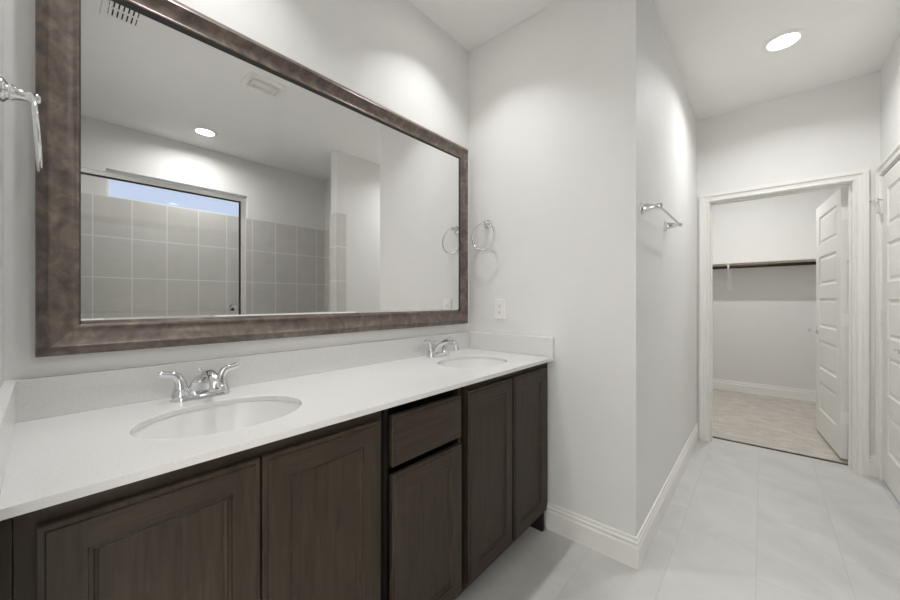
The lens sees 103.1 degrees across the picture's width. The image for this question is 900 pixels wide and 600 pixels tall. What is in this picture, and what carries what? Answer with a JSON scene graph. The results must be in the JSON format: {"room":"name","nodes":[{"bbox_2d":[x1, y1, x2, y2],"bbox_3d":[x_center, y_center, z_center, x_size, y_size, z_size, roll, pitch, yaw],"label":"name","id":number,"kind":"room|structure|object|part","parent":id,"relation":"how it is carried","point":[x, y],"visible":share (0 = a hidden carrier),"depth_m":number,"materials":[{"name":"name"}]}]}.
{"room":"bathroom","nodes":[
{"label":"bathroom","id":0,"kind":"room"},
{"bbox_2d":[0,0,3,387],"bbox_3d":[-0.002,-0.175,-0.158,2.956,2.743,0.120,0,0,41],"label":"wall","id":1,"kind":"structure","parent":0,"point":[1,1],"depth_m":0.81,"materials":[{"name":"paint"}]},
{"bbox_2d":[0,76,42,172],"bbox_3d":[-0.944,-0.384,0.786,0.167,0.187,0.063,0,0,41],"label":"towel ring","id":2,"kind":"object","parent":1,"relation":"attached to","point":[8,91],"visible":1,"depth_m":0.76,"materials":[{"name":"silver metal"}]},
{"bbox_3d":[-0.961,-0.451,0.767,0.052,0.052,0.010,0,0,41],"label":"wall plate","id":3,"kind":"part","parent":2,"relation":"part of","materials":[{"name":"silver metal"}]},
{"bbox_3d":[-0.941,-0.451,0.789,0.040,0.040,0.051,0,0,41],"label":"post","id":4,"kind":"part","parent":2,"relation":"part of","materials":[{"name":"silver metal"}]},
{"bbox_2d":[4,0,468,599],"bbox_3d":[-0.524,-0.175,1.582,0.120,2.743,2.053,0,0,41],"label":"wall","id":5,"kind":"structure","parent":0,"point":[389,53],"depth_m":1.39,"materials":[{"name":"paint"}]},
{"bbox_2d":[4,331,470,422],"bbox_3d":[-0.471,0.246,1.536,0.020,0.102,1.813,0,0,41],"label":"backsplash","id":6,"kind":"structure","parent":5,"relation":"attached to","point":[56,395],"depth_m":1.10,"materials":[{"name":"stone"}]},
{"bbox_2d":[35,0,467,357],"bbox_3d":[-0.460,-0.387,1.529,0.046,1.057,1.716,0,0,41],"label":"wall mirror","id":7,"kind":"object","parent":5,"relation":"attached to","point":[199,182],"visible":0.98,"depth_m":1.18,"materials":[{"name":"brown metal"}]},
{"bbox_3d":[-0.999,-0.387,0.912,0.046,1.057,0.078,0,0,41],"label":"frame rail","id":8,"kind":"part","parent":7,"relation":"part of","materials":[{"name":"brown wood"}]},
{"bbox_3d":[-0.460,0.103,1.529,0.046,0.078,1.716,0,0,41],"label":"frame rail","id":9,"kind":"part","parent":7,"relation":"part of","materials":[{"name":"brown wood"}]},
{"bbox_3d":[-0.460,-0.876,1.529,0.046,0.078,1.716,0,0,41],"label":"frame rail","id":10,"kind":"part","parent":7,"relation":"part of","materials":[{"name":"brown wood"}]},
{"bbox_3d":[0.079,-0.387,2.145,0.046,1.057,0.078,0,0,41],"label":"frame rail","id":11,"kind":"part","parent":7,"relation":"part of","materials":[{"name":"brown wood"}]},
{"bbox_2d":[469,0,642,536],"bbox_3d":[0.515,-0.175,1.958,0.950,2.743,0.120,0,0,41],"label":"wall","id":12,"kind":"structure","parent":0,"point":[556,96],"depth_m":1.78,"materials":[{"name":"paint"}]},
{"bbox_2d":[472,220,494,249],"bbox_3d":[0.208,-0.384,2.104,0.167,0.187,0.062,0,0,41],"label":"towel ring","id":13,"kind":"object","parent":12,"relation":"attached to","point":[488,224],"visible":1,"depth_m":2.10,"materials":[{"name":"silver metal"}]},
{"bbox_3d":[0.206,-0.451,2.102,0.040,0.040,0.051,0,0,41],"label":"post","id":14,"kind":"part","parent":13,"relation":"part of","materials":[{"name":"silver metal"}]},
{"bbox_2d":[495,299,504,318],"bbox_3d":[0.288,0.052,2.070,0.072,0.116,0.010,0,0,41],"label":"wall outlet","id":15,"kind":"object","parent":12,"relation":"attached to","point":[499,303],"visible":1,"depth_m":2.06,"materials":[{"name":"white plastic"}]},
{"bbox_2d":[497,303,501,314],"bbox_3d":[0.287,0.052,2.068,0.034,0.068,0.004,0,0,41],"label":"receptacle","id":16,"kind":"object","parent":15,"relation":"attached to","point":[499,305],"depth_m":2.07,"materials":[{"name":"white plastic"}]},
{"bbox_2d":[546,502,638,570],"bbox_3d":[0.674,1.129,1.729,0.440,0.135,0.015,0,0,41],"label":"baseboard","id":17,"kind":"structure","parent":12,"relation":"attached to","point":[620,546],"depth_m":1.71,"materials":[{"name":"paint"}]},
{"bbox_2d":[408,0,899,120],"bbox_3d":[1.126,-1.596,1.227,3.320,0.100,8.770,0,0,41],"label":"ceiling","id":18,"kind":"structure","parent":0,"point":[715,45],"depth_m":2.10,"materials":[{"name":"paint"}]},
{"bbox_2d":[761,28,806,52],"bbox_3d":[1.990,-1.542,2.132,0.200,0.008,0.200,0,0,41],"label":"recessed light","id":19,"kind":"object","parent":18,"relation":"in","point":[784,40],"visible":1,"depth_m":2.12,"materials":[{"name":"white plastic"}]},
{"bbox_2d":[643,0,696,522],"bbox_3d":[1.515,-0.175,2.471,0.120,2.743,1.969,0,0,41],"label":"wall","id":20,"kind":"structure","parent":0,"point":[669,120],"depth_m":2.06,"materials":[{"name":"paint"}]},
{"bbox_2d":[640,202,682,230],"bbox_3d":[1.106,-0.429,1.845,0.087,0.060,0.595,0,0,41],"label":"towel bar","id":21,"kind":"object","parent":20,"relation":"attached to","point":[644,207],"visible":1,"depth_m":1.67,"materials":[{"name":"silver metal"}]},
{"bbox_2d":[636,423,698,568],"bbox_3d":[1.482,1.129,2.330,0.015,0.135,1.984,0,0,41],"label":"baseboard","id":22,"kind":"structure","parent":20,"relation":"attached to","point":[645,536],"depth_m":1.99,"materials":[{"name":"paint"}]},
{"bbox_2d":[455,438,899,599],"bbox_3d":[0.483,1.247,0.401,3.200,0.100,6.440,0,0,41],"label":"floor","id":23,"kind":"structure","parent":0,"point":[740,521],"depth_m":1.73,"materials":[{"name":"tile"}]},
{"bbox_2d":[0,411,380,599],"bbox_3d":[-0.631,0.755,0.952,0.544,0.884,0.721,0,0,41],"label":"vanity cabinet","id":24,"kind":"object","parent":23,"relation":"on","point":[297,517],"visible":0.77,"depth_m":0.74,"materials":[{"name":"brown wood"}]},
{"bbox_3d":[-0.529,0.712,0.670,0.020,0.726,0.324,0,0,41],"label":"door","id":25,"kind":"part","parent":24,"relation":"part of","materials":[{"name":"brown wood"}]},
{"bbox_2d":[0,331,553,520],"bbox_3d":[-0.266,0.254,1.357,0.564,0.118,1.813,0,0,41],"label":"countertop","id":26,"kind":"structure","parent":24,"relation":"on","point":[66,437],"depth_m":0.95,"materials":[{"name":"stone"}]},
{"bbox_2d":[158,362,239,402],"bbox_3d":[-0.753,0.249,1.066,0.175,0.094,0.181,0,0,-13],"label":"faucet","id":27,"kind":"object","parent":26,"relation":"on","point":[208,383],"visible":1,"depth_m":1.05,"materials":[{"name":"silver metal"}]},
{"bbox_3d":[-0.806,0.236,1.041,0.031,0.065,0.072,0,0,41],"label":"lever","id":28,"kind":"part","parent":27,"relation":"part of","materials":[{"name":"silver metal"}]},
{"bbox_3d":[-0.794,0.274,1.054,0.050,0.026,0.050,0,0,41],"label":"handle","id":29,"kind":"part","parent":27,"relation":"part of","materials":[{"name":"silver metal"}]},
{"bbox_3d":[-0.761,0.288,1.093,0.056,0.018,0.154,0,0,41],"label":"plate","id":30,"kind":"part","parent":27,"relation":"part of","materials":[{"name":"silver metal"}]},
{"bbox_3d":[-0.716,0.247,1.054,0.165,0.090,0.092,0,0,41],"label":"spout","id":31,"kind":"part","parent":27,"relation":"part of","materials":[{"name":"silver metal"}]},
{"bbox_3d":[-0.727,0.274,1.131,0.050,0.026,0.050,0,0,41],"label":"handle","id":32,"kind":"part","parent":27,"relation":"part of","materials":[{"name":"silver metal"}]},
{"bbox_3d":[-0.716,0.236,1.145,0.031,0.065,0.072,0,0,41],"label":"lever","id":33,"kind":"part","parent":27,"relation":"part of","materials":[{"name":"silver metal"}]},
{"bbox_2d":[132,400,300,438],"bbox_3d":[-0.586,0.384,0.936,0.332,0.143,0.416,0,0,41],"label":"sink","id":34,"kind":"object","parent":26,"relation":"in","point":[229,417],"visible":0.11,"depth_m":1.04,"materials":[{"name":"ceramic"}]},
{"bbox_2d":[424,337,458,357],"bbox_3d":[-0.056,0.249,1.865,0.175,0.094,0.181,0,0,-13],"label":"faucet","id":35,"kind":"object","parent":26,"relation":"on","point":[441,349],"visible":1,"depth_m":1.84,"materials":[{"name":"silver metal"}]},
{"bbox_3d":[-0.109,0.236,1.839,0.031,0.065,0.072,0,0,41],"label":"lever","id":36,"kind":"part","parent":35,"relation":"part of","materials":[{"name":"silver metal"}]},
{"bbox_3d":[-0.097,0.274,1.852,0.050,0.026,0.050,0,0,41],"label":"handle","id":37,"kind":"part","parent":35,"relation":"part of","materials":[{"name":"silver metal"}]},
{"bbox_3d":[-0.063,0.288,1.891,0.056,0.018,0.154,0,0,41],"label":"plate","id":38,"kind":"part","parent":35,"relation":"part of","materials":[{"name":"silver metal"}]},
{"bbox_3d":[-0.019,0.247,1.852,0.165,0.090,0.092,0,0,41],"label":"spout","id":39,"kind":"part","parent":35,"relation":"part of","materials":[{"name":"silver metal"}]},
{"bbox_2d":[439,359,505,367],"bbox_3d":[0.110,0.384,1.732,0.332,0.143,0.416,0,0,41],"label":"sink","id":40,"kind":"object","parent":26,"relation":"in","point":[461,363],"visible":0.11,"depth_m":1.89,"materials":[{"name":"ceramic"}]},
{"bbox_3d":[-0.314,0.712,0.916,0.020,0.726,0.320,0,0,41],"label":"door","id":41,"kind":"part","parent":24,"relation":"part of","materials":[{"name":"brown wood"}]},
{"bbox_2d":[381,388,461,599],"bbox_3d":[-0.264,0.755,1.372,0.544,0.884,0.343,0,0,41],"label":"vanity cabinet","id":42,"kind":"object","parent":23,"relation":"on","point":[421,447],"visible":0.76,"depth_m":1.17,"materials":[{"name":"brown wood"}]},
{"bbox_3d":[-0.069,0.426,1.196,0.020,0.154,0.326,0,0,41],"label":"drawer","id":43,"kind":"part","parent":42,"relation":"part of","materials":[{"name":"brown wood"}]},
{"bbox_3d":[-0.068,0.802,1.197,0.020,0.546,0.328,0,0,41],"label":"door","id":44,"kind":"part","parent":42,"relation":"part of","materials":[{"name":"brown wood"}]},
{"bbox_3d":[-0.082,0.705,1.213,0.020,0.784,0.343,0,0,41],"label":"frame","id":45,"kind":"part","parent":42,"relation":"part of","materials":[{"name":"brown wood"}]},
{"bbox_2d":[454,362,547,599],"bbox_3d":[0.095,0.755,1.782,0.544,0.884,0.696,0,0,41],"label":"vanity cabinet","id":46,"kind":"object","parent":23,"relation":"on","point":[504,437],"visible":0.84,"depth_m":1.52,"materials":[{"name":"brown wood"}]},
{"bbox_3d":[0.169,0.710,1.468,0.020,0.730,0.315,0,0,41],"label":"door","id":47,"kind":"part","parent":46,"relation":"part of","materials":[{"name":"brown wood"}]},
{"bbox_3d":[0.386,0.710,1.716,0.020,0.730,0.316,0,0,41],"label":"door","id":48,"kind":"part","parent":46,"relation":"part of","materials":[{"name":"brown wood"}]},
{"bbox_2d":[713,187,843,389],"bbox_3d":[3.829,-0.175,4.609,2.100,2.743,0.120,0,0,41],"label":"wall","id":49,"kind":"structure","parent":0,"point":[761,335],"depth_m":4.43,"materials":[{"name":"paint"}]},
{"bbox_2d":[727,264,732,289],"bbox_3d":[3.564,-0.290,4.560,0.056,0.323,0.302,0,0,41],"label":"shelf bracket","id":50,"kind":"object","parent":49,"relation":"attached to","point":[729,271],"visible":0.94,"depth_m":4.66,"materials":[{"name":"white plastic"}]},
{"bbox_2d":[713,257,815,265],"bbox_3d":[3.689,-0.461,4.449,1.860,0.020,0.305,0,0,41],"label":"closet shelf","id":51,"kind":"object","parent":50,"relation":"on","point":[813,258],"visible":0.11,"depth_m":4.30,"materials":[{"name":"paint"}]},
{"bbox_2d":[713,261,815,268],"bbox_3d":[3.609,-0.410,4.356,1.860,0.060,0.060,0,0,41],"label":"closet rod","id":52,"kind":"object","parent":50,"relation":"attached to","point":[813,262],"visible":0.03,"depth_m":4.22,"materials":[{"name":"brown metal"}]},
{"bbox_2d":[713,378,815,401],"bbox_3d":[3.785,1.119,4.558,1.860,0.135,0.015,0,0,41],"label":"baseboard","id":53,"kind":"structure","parent":49,"relation":"attached to","point":[736,386],"depth_m":4.43,"materials":[{"name":"paint"}]},
{"bbox_2d":[713,389,847,463],"bbox_3d":[3.146,1.242,3.827,2.100,0.110,2.196,0,0,41],"label":"floor","id":54,"kind":"structure","parent":0,"point":[782,424],"depth_m":3.43,"materials":[{"name":"beige carpet"}]},
{"bbox_2d":[697,71,879,455],"bbox_3d":[2.600,-0.175,2.751,1.145,2.743,0.120,0,0,41],"label":"wall","id":55,"kind":"structure","parent":0,"point":[833,128],"depth_m":2.66,"materials":[{"name":"paint"}]},
{"bbox_2d":[713,437,847,464],"bbox_3d":[2.586,1.205,2.849,0.847,0.024,0.014,0,0,41],"label":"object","id":56,"kind":"structure","parent":55,"relation":"attached to","point":[713,437],"depth_m":2.81,"materials":[{"name":"brown"}]},
{"bbox_2d":[699,168,868,475],"bbox_3d":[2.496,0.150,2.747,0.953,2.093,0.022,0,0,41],"label":"trim","id":57,"kind":"structure","parent":55,"relation":"attached to","point":[860,177],"depth_m":2.47,"materials":[{"name":"paint"}]},
{"bbox_2d":[808,187,847,458],"bbox_3d":[3.107,0.170,2.913,0.165,1.990,0.796,0,0,36],"label":"door","id":58,"kind":"structure","parent":55,"relation":"in","point":[831,330],"depth_m":2.82,"materials":[{"name":"paint"}]},
{"bbox_3d":[3.241,0.272,3.183,0.065,0.064,0.143,0,0,36],"label":"lever handle","id":59,"kind":"part","parent":58,"relation":"part of","materials":[{"name":"silver metal"}]},
{"bbox_2d":[869,455,876,476],"bbox_3d":[2.877,1.129,2.419,0.051,0.135,0.015,0,0,41],"label":"baseboard","id":60,"kind":"structure","parent":55,"relation":"attached to","point":[872,459],"depth_m":2.42,"materials":[{"name":"paint"}]},
{"bbox_2d":[880,33,899,163],"bbox_3d":[2.375,-0.175,1.714,0.120,2.743,1.737,0,0,41],"label":"wall","id":61,"kind":"structure","parent":0,"point":[890,70],"depth_m":2.22,"materials":[{"name":"paint"}]},
{"bbox_2d":[869,160,899,502],"bbox_3d":[2.617,0.182,2.105,0.099,1.990,0.814,0,0,41],"label":"door","id":62,"kind":"structure","parent":61,"relation":"in","point":[889,206],"depth_m":2.21,"materials":[{"name":"paint"}]},
{"bbox_2d":[875,142,899,480],"bbox_3d":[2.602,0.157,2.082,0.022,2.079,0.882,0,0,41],"label":"trim","id":63,"kind":"structure","parent":61,"relation":"attached to","point":[894,154],"depth_m":2.40,"materials":[{"name":"paint"}]}
]}

